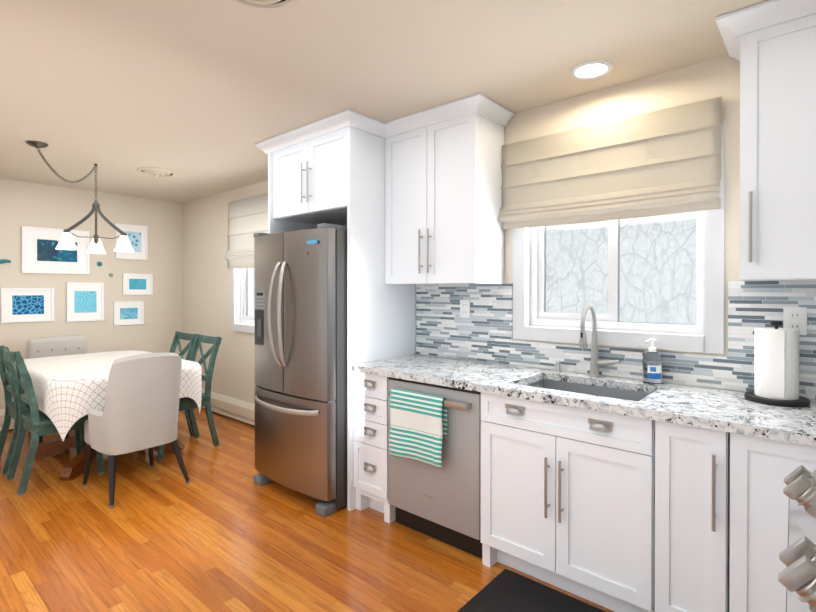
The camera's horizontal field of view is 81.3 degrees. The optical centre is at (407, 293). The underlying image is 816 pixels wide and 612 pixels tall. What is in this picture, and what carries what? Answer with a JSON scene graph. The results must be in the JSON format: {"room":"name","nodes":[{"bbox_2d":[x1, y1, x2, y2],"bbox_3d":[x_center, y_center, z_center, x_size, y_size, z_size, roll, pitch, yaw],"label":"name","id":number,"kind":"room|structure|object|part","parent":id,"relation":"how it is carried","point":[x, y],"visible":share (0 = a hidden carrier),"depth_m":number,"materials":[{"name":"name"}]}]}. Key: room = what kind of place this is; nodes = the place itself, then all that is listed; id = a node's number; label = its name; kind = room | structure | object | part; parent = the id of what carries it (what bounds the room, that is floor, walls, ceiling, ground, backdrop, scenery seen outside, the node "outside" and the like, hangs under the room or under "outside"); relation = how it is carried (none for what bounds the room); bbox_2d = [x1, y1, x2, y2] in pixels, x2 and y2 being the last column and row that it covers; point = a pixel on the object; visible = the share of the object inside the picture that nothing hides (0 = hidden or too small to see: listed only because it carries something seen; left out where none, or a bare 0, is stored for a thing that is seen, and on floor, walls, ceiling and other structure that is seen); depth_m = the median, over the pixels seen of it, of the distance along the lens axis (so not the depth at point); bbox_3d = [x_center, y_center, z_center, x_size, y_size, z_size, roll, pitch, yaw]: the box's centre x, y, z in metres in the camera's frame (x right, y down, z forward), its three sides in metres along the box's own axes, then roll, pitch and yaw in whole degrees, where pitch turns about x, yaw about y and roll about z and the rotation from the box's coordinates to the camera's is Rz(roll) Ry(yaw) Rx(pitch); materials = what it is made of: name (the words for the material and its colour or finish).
{"room":"kitchen","nodes":[
{"label":"kitchen","id":0,"kind":"room"},
{"bbox_2d":[0,178,182,409],"bbox_3d":[-4.311,0.118,4.276,0.174,2.454,4.450,0,0,41],"label":"wall","id":1,"kind":"structure","parent":0,"point":[22,203],"depth_m":5.15,"materials":[{"name":"paint"}]},
{"bbox_2d":[0,259,10,263],"bbox_3d":[-4.040,-0.316,4.469,0.060,0.073,0.485,0,0,41],"label":"wall ornament","id":2,"kind":"object","parent":1,"relation":"attached to","point":[4,261],"visible":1,"depth_m":4.61,"materials":[{"name":"teal"}]},
{"bbox_2d":[0,409,14,432],"bbox_3d":[-4.098,1.237,4.382,0.058,0.215,3.780,0,0,41],"label":"baseboard heater","id":3,"kind":"object","parent":1,"relation":"attached to","point":[2,414],"depth_m":4.59,"materials":[{"name":"beige paint"}]},
{"bbox_3d":[-3.795,0.117,4.755,0.021,0.340,0.420,0,0,41],"label":"picture frame","id":4,"kind":"part","parent":1,"relation":"part of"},
{"bbox_3d":[-3.640,-0.436,4.932,0.021,0.465,0.575,0,0,41],"label":"picture frame","id":5,"kind":"part","parent":1,"relation":"part of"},
{"bbox_3d":[-3.474,0.093,5.125,0.021,0.415,0.340,0,0,41],"label":"picture frame","id":6,"kind":"part","parent":1,"relation":"part of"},
{"bbox_2d":[97,262,112,276],"bbox_3d":[-3.352,-0.262,5.266,0.022,0.168,0.157,0,0,41],"label":"wall ornament","id":7,"kind":"object","parent":1,"relation":"attached to","point":[100,264],"visible":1,"depth_m":5.24,"materials":[{"name":"teal"}]},
{"bbox_3d":[-3.196,0.229,5.447,0.021,0.270,0.310,0,0,41],"label":"picture frame","id":8,"kind":"part","parent":1,"relation":"part of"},
{"bbox_3d":[-3.175,-0.589,5.468,0.021,0.395,0.335,0,0,41],"label":"picture frame","id":9,"kind":"part","parent":1,"relation":"part of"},
{"bbox_3d":[-3.132,-0.104,5.519,0.021,0.245,0.315,0,0,41],"label":"picture frame","id":10,"kind":"part","parent":1,"relation":"part of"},
{"bbox_2d":[0,408,614,611],"bbox_3d":[-1.645,1.407,2.072,6.800,0.100,4.300,0,0,41],"label":"floor","id":11,"kind":"structure","parent":0,"point":[221,531],"depth_m":2.54,"materials":[{"name":"brown wood"}]},
{"bbox_2d":[0,345,80,475],"bbox_3d":[-2.991,0.866,3.822,0.434,0.962,0.537,0,0,41],"label":"chair","id":12,"kind":"object","parent":11,"relation":"on","point":[11,408],"visible":0.4,"depth_m":3.71,"materials":[{"name":"green wood"}]},
{"bbox_2d":[0,347,103,494],"bbox_3d":[-2.598,0.868,3.481,0.434,0.962,0.537,0,0,41],"label":"chair","id":13,"kind":"object","parent":11,"relation":"on","point":[35,422],"visible":0.65,"depth_m":3.31,"materials":[{"name":"green wood"}]},
{"bbox_2d":[26,335,86,441],"bbox_3d":[-3.346,0.886,4.602,0.508,0.916,0.500,0,0,41],"label":"tufted chair","id":14,"kind":"object","parent":11,"relation":"on","point":[53,346],"visible":0.27,"depth_m":4.64,"materials":[{"name":"fabric"}]},
{"bbox_2d":[11,350,201,480],"bbox_3d":[-2.593,0.969,4.068,1.616,0.755,1.076,0,0,41],"label":"dining table","id":15,"kind":"object","parent":11,"relation":"on","point":[70,390],"visible":0.56,"depth_m":3.52,"materials":[{"name":"white fabric"}]},
{"bbox_2d":[83,352,189,507],"bbox_3d":[-1.928,0.878,3.364,0.596,0.943,0.530,0,0,41],"label":"barrel chair","id":16,"kind":"object","parent":11,"relation":"on","point":[141,409],"visible":1,"depth_m":3.17,"materials":[{"name":"grey fabric"}]},
{"bbox_2d":[140,334,221,460],"bbox_3d":[-1.969,0.865,4.139,0.434,0.962,0.537,0,0,41],"label":"chair","id":17,"kind":"object","parent":11,"relation":"on","point":[188,404],"visible":0.56,"depth_m":4.15,"materials":[{"name":"green wood"}]},
{"bbox_2d":[169,331,195,436],"bbox_3d":[-2.305,0.863,4.430,0.434,0.962,0.537,0,0,41],"label":"chair","id":18,"kind":"object","parent":11,"relation":"on","point":[178,336],"visible":0.31,"depth_m":4.56,"materials":[{"name":"green wood"}]},
{"bbox_2d":[253,223,346,516],"bbox_3d":[-0.581,0.462,3.375,0.813,1.775,0.870,0,0,41],"label":"refrigerator","id":19,"kind":"object","parent":11,"relation":"on","point":[300,314],"visible":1,"depth_m":2.98,"materials":[{"name":"grey metal"}]},
{"bbox_2d":[268,126,415,510],"bbox_3d":[-0.495,0.149,3.471,0.897,2.400,0.646,0,0,41],"label":"cabinet","id":20,"kind":"object","parent":11,"relation":"on","point":[337,177],"visible":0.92,"depth_m":3.12,"materials":[{"name":"white wood"}]},
{"bbox_2d":[388,377,481,558],"bbox_3d":[0.285,0.919,2.759,0.622,0.868,0.670,0,0,41],"label":"dishwasher","id":21,"kind":"object","parent":11,"relation":"on","point":[434,460],"visible":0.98,"depth_m":2.51,"materials":[{"name":"grey metal"}]},
{"bbox_2d":[389,388,446,467],"bbox_3d":[0.046,0.724,2.564,0.374,0.375,0.063,0,0,41],"label":"dish towel","id":22,"kind":"object","parent":21,"relation":"hanging from","point":[418,416],"depth_m":2.54,"materials":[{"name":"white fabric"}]},
{"bbox_2d":[457,569,605,611],"bbox_3d":[0.632,1.348,1.875,0.820,0.016,0.465,0,0,41],"label":"kitchen mat","id":23,"kind":"object","parent":11,"relation":"on","point":[505,590],"visible":0.97,"depth_m":2.08,"materials":[{"name":"black rubber"}]},
{"bbox_2d":[354,371,815,611],"bbox_3d":[0.693,0.919,2.446,2.244,0.871,0.646,0,0,41],"label":"base cabinet","id":24,"kind":"object","parent":11,"relation":"on","point":[617,512],"visible":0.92,"depth_m":1.93,"materials":[{"name":"white wood"}]},
{"bbox_2d":[350,304,815,446],"bbox_3d":[0.929,0.373,2.244,2.860,0.632,0.639,0,0,41],"label":"countertop","id":25,"kind":"structure","parent":24,"relation":"on","point":[731,411],"depth_m":1.92,"materials":[{"name":"stone"}]},
{"bbox_2d":[554,360,561,372],"bbox_3d":[0.836,0.411,2.663,0.040,0.064,0.070,0,0,41],"label":"soap dispenser","id":26,"kind":"object","parent":25,"relation":"on","point":[558,363],"depth_m":2.66,"materials":[{"name":"silver"}]},
{"bbox_2d":[526,379,650,400],"bbox_3d":[0.854,0.586,2.311,0.620,0.206,0.420,0,0,41],"label":"sink basin","id":27,"kind":"object","parent":25,"relation":"in","point":[570,385],"depth_m":2.48,"materials":[{"name":"silver metal"}]},
{"bbox_2d":[579,304,619,377],"bbox_3d":[0.980,0.251,2.436,0.159,0.388,0.215,0,0,41],"label":"faucet","id":28,"kind":"object","parent":25,"relation":"on","point":[595,362],"depth_m":2.51,"materials":[{"name":"silver metal"}]},
{"bbox_2d":[642,338,662,384],"bbox_3d":[1.200,0.333,2.334,0.088,0.222,0.090,0,0,41],"label":"sanitizer bottle","id":29,"kind":"object","parent":25,"relation":"on","point":[652,367],"visible":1,"depth_m":2.30,"materials":[{"name":"white"}]},
{"bbox_2d":[744,321,809,406],"bbox_3d":[1.524,0.280,1.967,0.216,0.333,0.216,0,0,41],"label":"paper towel holder","id":30,"kind":"object","parent":25,"relation":"on","point":[776,366],"visible":1,"depth_m":1.91,"materials":[{"name":"white paper"}]},
{"bbox_2d":[778,465,815,611],"bbox_3d":[1.105,0.901,0.811,0.760,0.924,0.799,0,0,41],"label":"range","id":31,"kind":"object","parent":11,"relation":"on","point":[797,575],"visible":1,"depth_m":0.90,"materials":[{"name":"silver metal"}]},
{"bbox_2d":[0,0,768,202],"bbox_3d":[-1.645,-1.147,2.059,7.100,0.100,4.600,0,0,41],"label":"ceiling","id":32,"kind":"structure","parent":0,"point":[200,98],"depth_m":2.31,"materials":[{"name":"paint"}]},
{"bbox_2d":[26,141,133,253],"bbox_3d":[-2.737,-0.733,3.933,0.694,0.748,0.772,0,0,41],"label":"chandelier","id":33,"kind":"object","parent":32,"relation":"hanging from","point":[66,241],"visible":1,"depth_m":4.04,"materials":[{"name":"grey metal"}]},
{"bbox_2d":[136,167,176,176],"bbox_3d":[-2.290,-1.084,4.338,0.330,0.050,0.330,0,0,41],"label":"ceiling vent","id":34,"kind":"object","parent":32,"relation":"in","point":[156,172],"visible":1,"depth_m":4.28,"materials":[{"name":"paint"}]},
{"bbox_2d":[231,0,299,9],"bbox_3d":[-0.532,-1.070,1.664,0.336,0.050,0.336,0,0,41],"label":"ceiling vent","id":35,"kind":"object","parent":32,"relation":"in","point":[268,4],"visible":0.98,"depth_m":1.78,"materials":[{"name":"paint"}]},
{"bbox_2d":[570,60,612,79],"bbox_3d":[0.901,-1.094,2.341,0.196,0.009,0.196,0,0,41],"label":"recessed light","id":36,"kind":"object","parent":32,"relation":"in","point":[591,70],"visible":1,"depth_m":2.33,"materials":[{"name":"white plastic"}]},
{"bbox_2d":[182,55,814,403],"bbox_3d":[-0.188,0.121,3.747,7.100,2.454,0.150,0,0,41],"label":"wall","id":37,"kind":"structure","parent":0,"point":[206,291],"depth_m":2.87,"materials":[{"name":"paint"}]},
{"bbox_2d":[201,389,254,425],"bbox_3d":[-1.702,1.234,4.922,2.780,0.215,0.058,0,0,41],"label":"baseboard heater","id":38,"kind":"object","parent":37,"relation":"attached to","point":[235,409],"visible":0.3,"depth_m":5.02,"materials":[{"name":"beige paint"}]},
{"bbox_2d":[231,268,253,332],"bbox_3d":[-1.395,-0.237,4.743,1.250,1.280,0.142,0,0,41],"label":"window","id":39,"kind":"structure","parent":37,"relation":"in","point":[242,300],"depth_m":5.07,"materials":[{"name":"white"}]},
{"bbox_3d":[-1.369,-0.238,4.772,1.004,1.034,0.004,0,0,41],"label":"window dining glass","id":40,"kind":"part","parent":39,"relation":"part of","materials":[{"name":"white glass"}]},
{"bbox_2d":[224,193,267,268],"bbox_3d":[-1.467,-0.609,4.668,1.225,0.720,0.085,0,0,41],"label":"blinds","id":41,"kind":"object","parent":37,"relation":"attached to","point":[247,218],"visible":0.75,"depth_m":4.85,"materials":[{"name":"white fabric"}]},
{"bbox_2d":[385,112,503,284],"bbox_3d":[0.209,-0.554,3.048,0.714,0.990,0.358,0,0,41],"label":"upper cabinet","id":42,"kind":"object","parent":37,"relation":"attached to","point":[443,193],"visible":0.9,"depth_m":2.88,"materials":[{"name":"white wood"}]},
{"bbox_2d":[254,93,513,153],"bbox_3d":[-0.244,-1.067,3.208,1.755,0.069,0.704,0,0,41],"label":"crown molding","id":43,"kind":"structure","parent":42,"relation":"attached to","point":[487,107],"depth_m":2.95,"materials":[{"name":"white wood"}]},
{"bbox_2d":[416,281,815,399],"bbox_3d":[1.132,0.194,2.507,2.820,0.499,0.020,0,0,41],"label":"backsplash","id":44,"kind":"structure","parent":37,"relation":"attached to","point":[483,333],"depth_m":2.51,"materials":[{"name":"grey tile"}]},
{"bbox_2d":[460,300,469,317],"bbox_3d":[0.375,0.103,3.142,0.078,0.118,0.008,0,0,41],"label":"electrical outlet","id":45,"kind":"object","parent":44,"relation":"attached to","point":[464,308],"visible":1,"depth_m":3.14,"materials":[{"name":"white plastic"}]},
{"bbox_2d":[783,307,806,334],"bbox_3d":[1.655,0.119,2.034,0.078,0.118,0.008,0,0,41],"label":"electrical outlet","id":46,"kind":"object","parent":44,"relation":"attached to","point":[794,317],"visible":0.9,"depth_m":2.03,"materials":[{"name":"white plastic"}]},
{"bbox_2d":[513,120,724,353],"bbox_3d":[1.089,-0.261,2.592,1.080,1.080,0.142,0,0,41],"label":"window","id":47,"kind":"structure","parent":37,"relation":"in","point":[639,282],"depth_m":2.54,"materials":[{"name":"white glass"}]},
{"bbox_2d":[498,97,720,228],"bbox_3d":[0.995,-0.642,2.533,1.130,0.522,0.088,0,0,41],"label":"blinds","id":48,"kind":"object","parent":47,"relation":"attached to","point":[662,162],"visible":0.98,"depth_m":2.46,"materials":[{"name":"fabric"}]},
{"bbox_3d":[1.114,-0.261,2.621,0.834,0.834,0.004,0,0,41],"label":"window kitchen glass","id":49,"kind":"part","parent":47,"relation":"part of","materials":[{"name":"white glass"}]},
{"bbox_2d":[739,14,815,280],"bbox_3d":[1.674,-0.546,1.611,0.908,0.990,0.612,0,0,41],"label":"upper cabinet","id":50,"kind":"object","parent":37,"relation":"attached to","point":[778,152],"visible":0.94,"depth_m":1.82,"materials":[{"name":"white wood"}]},
{"bbox_2d":[716,0,815,60],"bbox_3d":[1.618,-1.058,1.604,0.972,0.069,0.692,0,0,41],"label":"crown molding","id":51,"kind":"structure","parent":50,"relation":"attached to","point":[733,26],"depth_m":1.82,"materials":[{"name":"white wood"}]}
]}

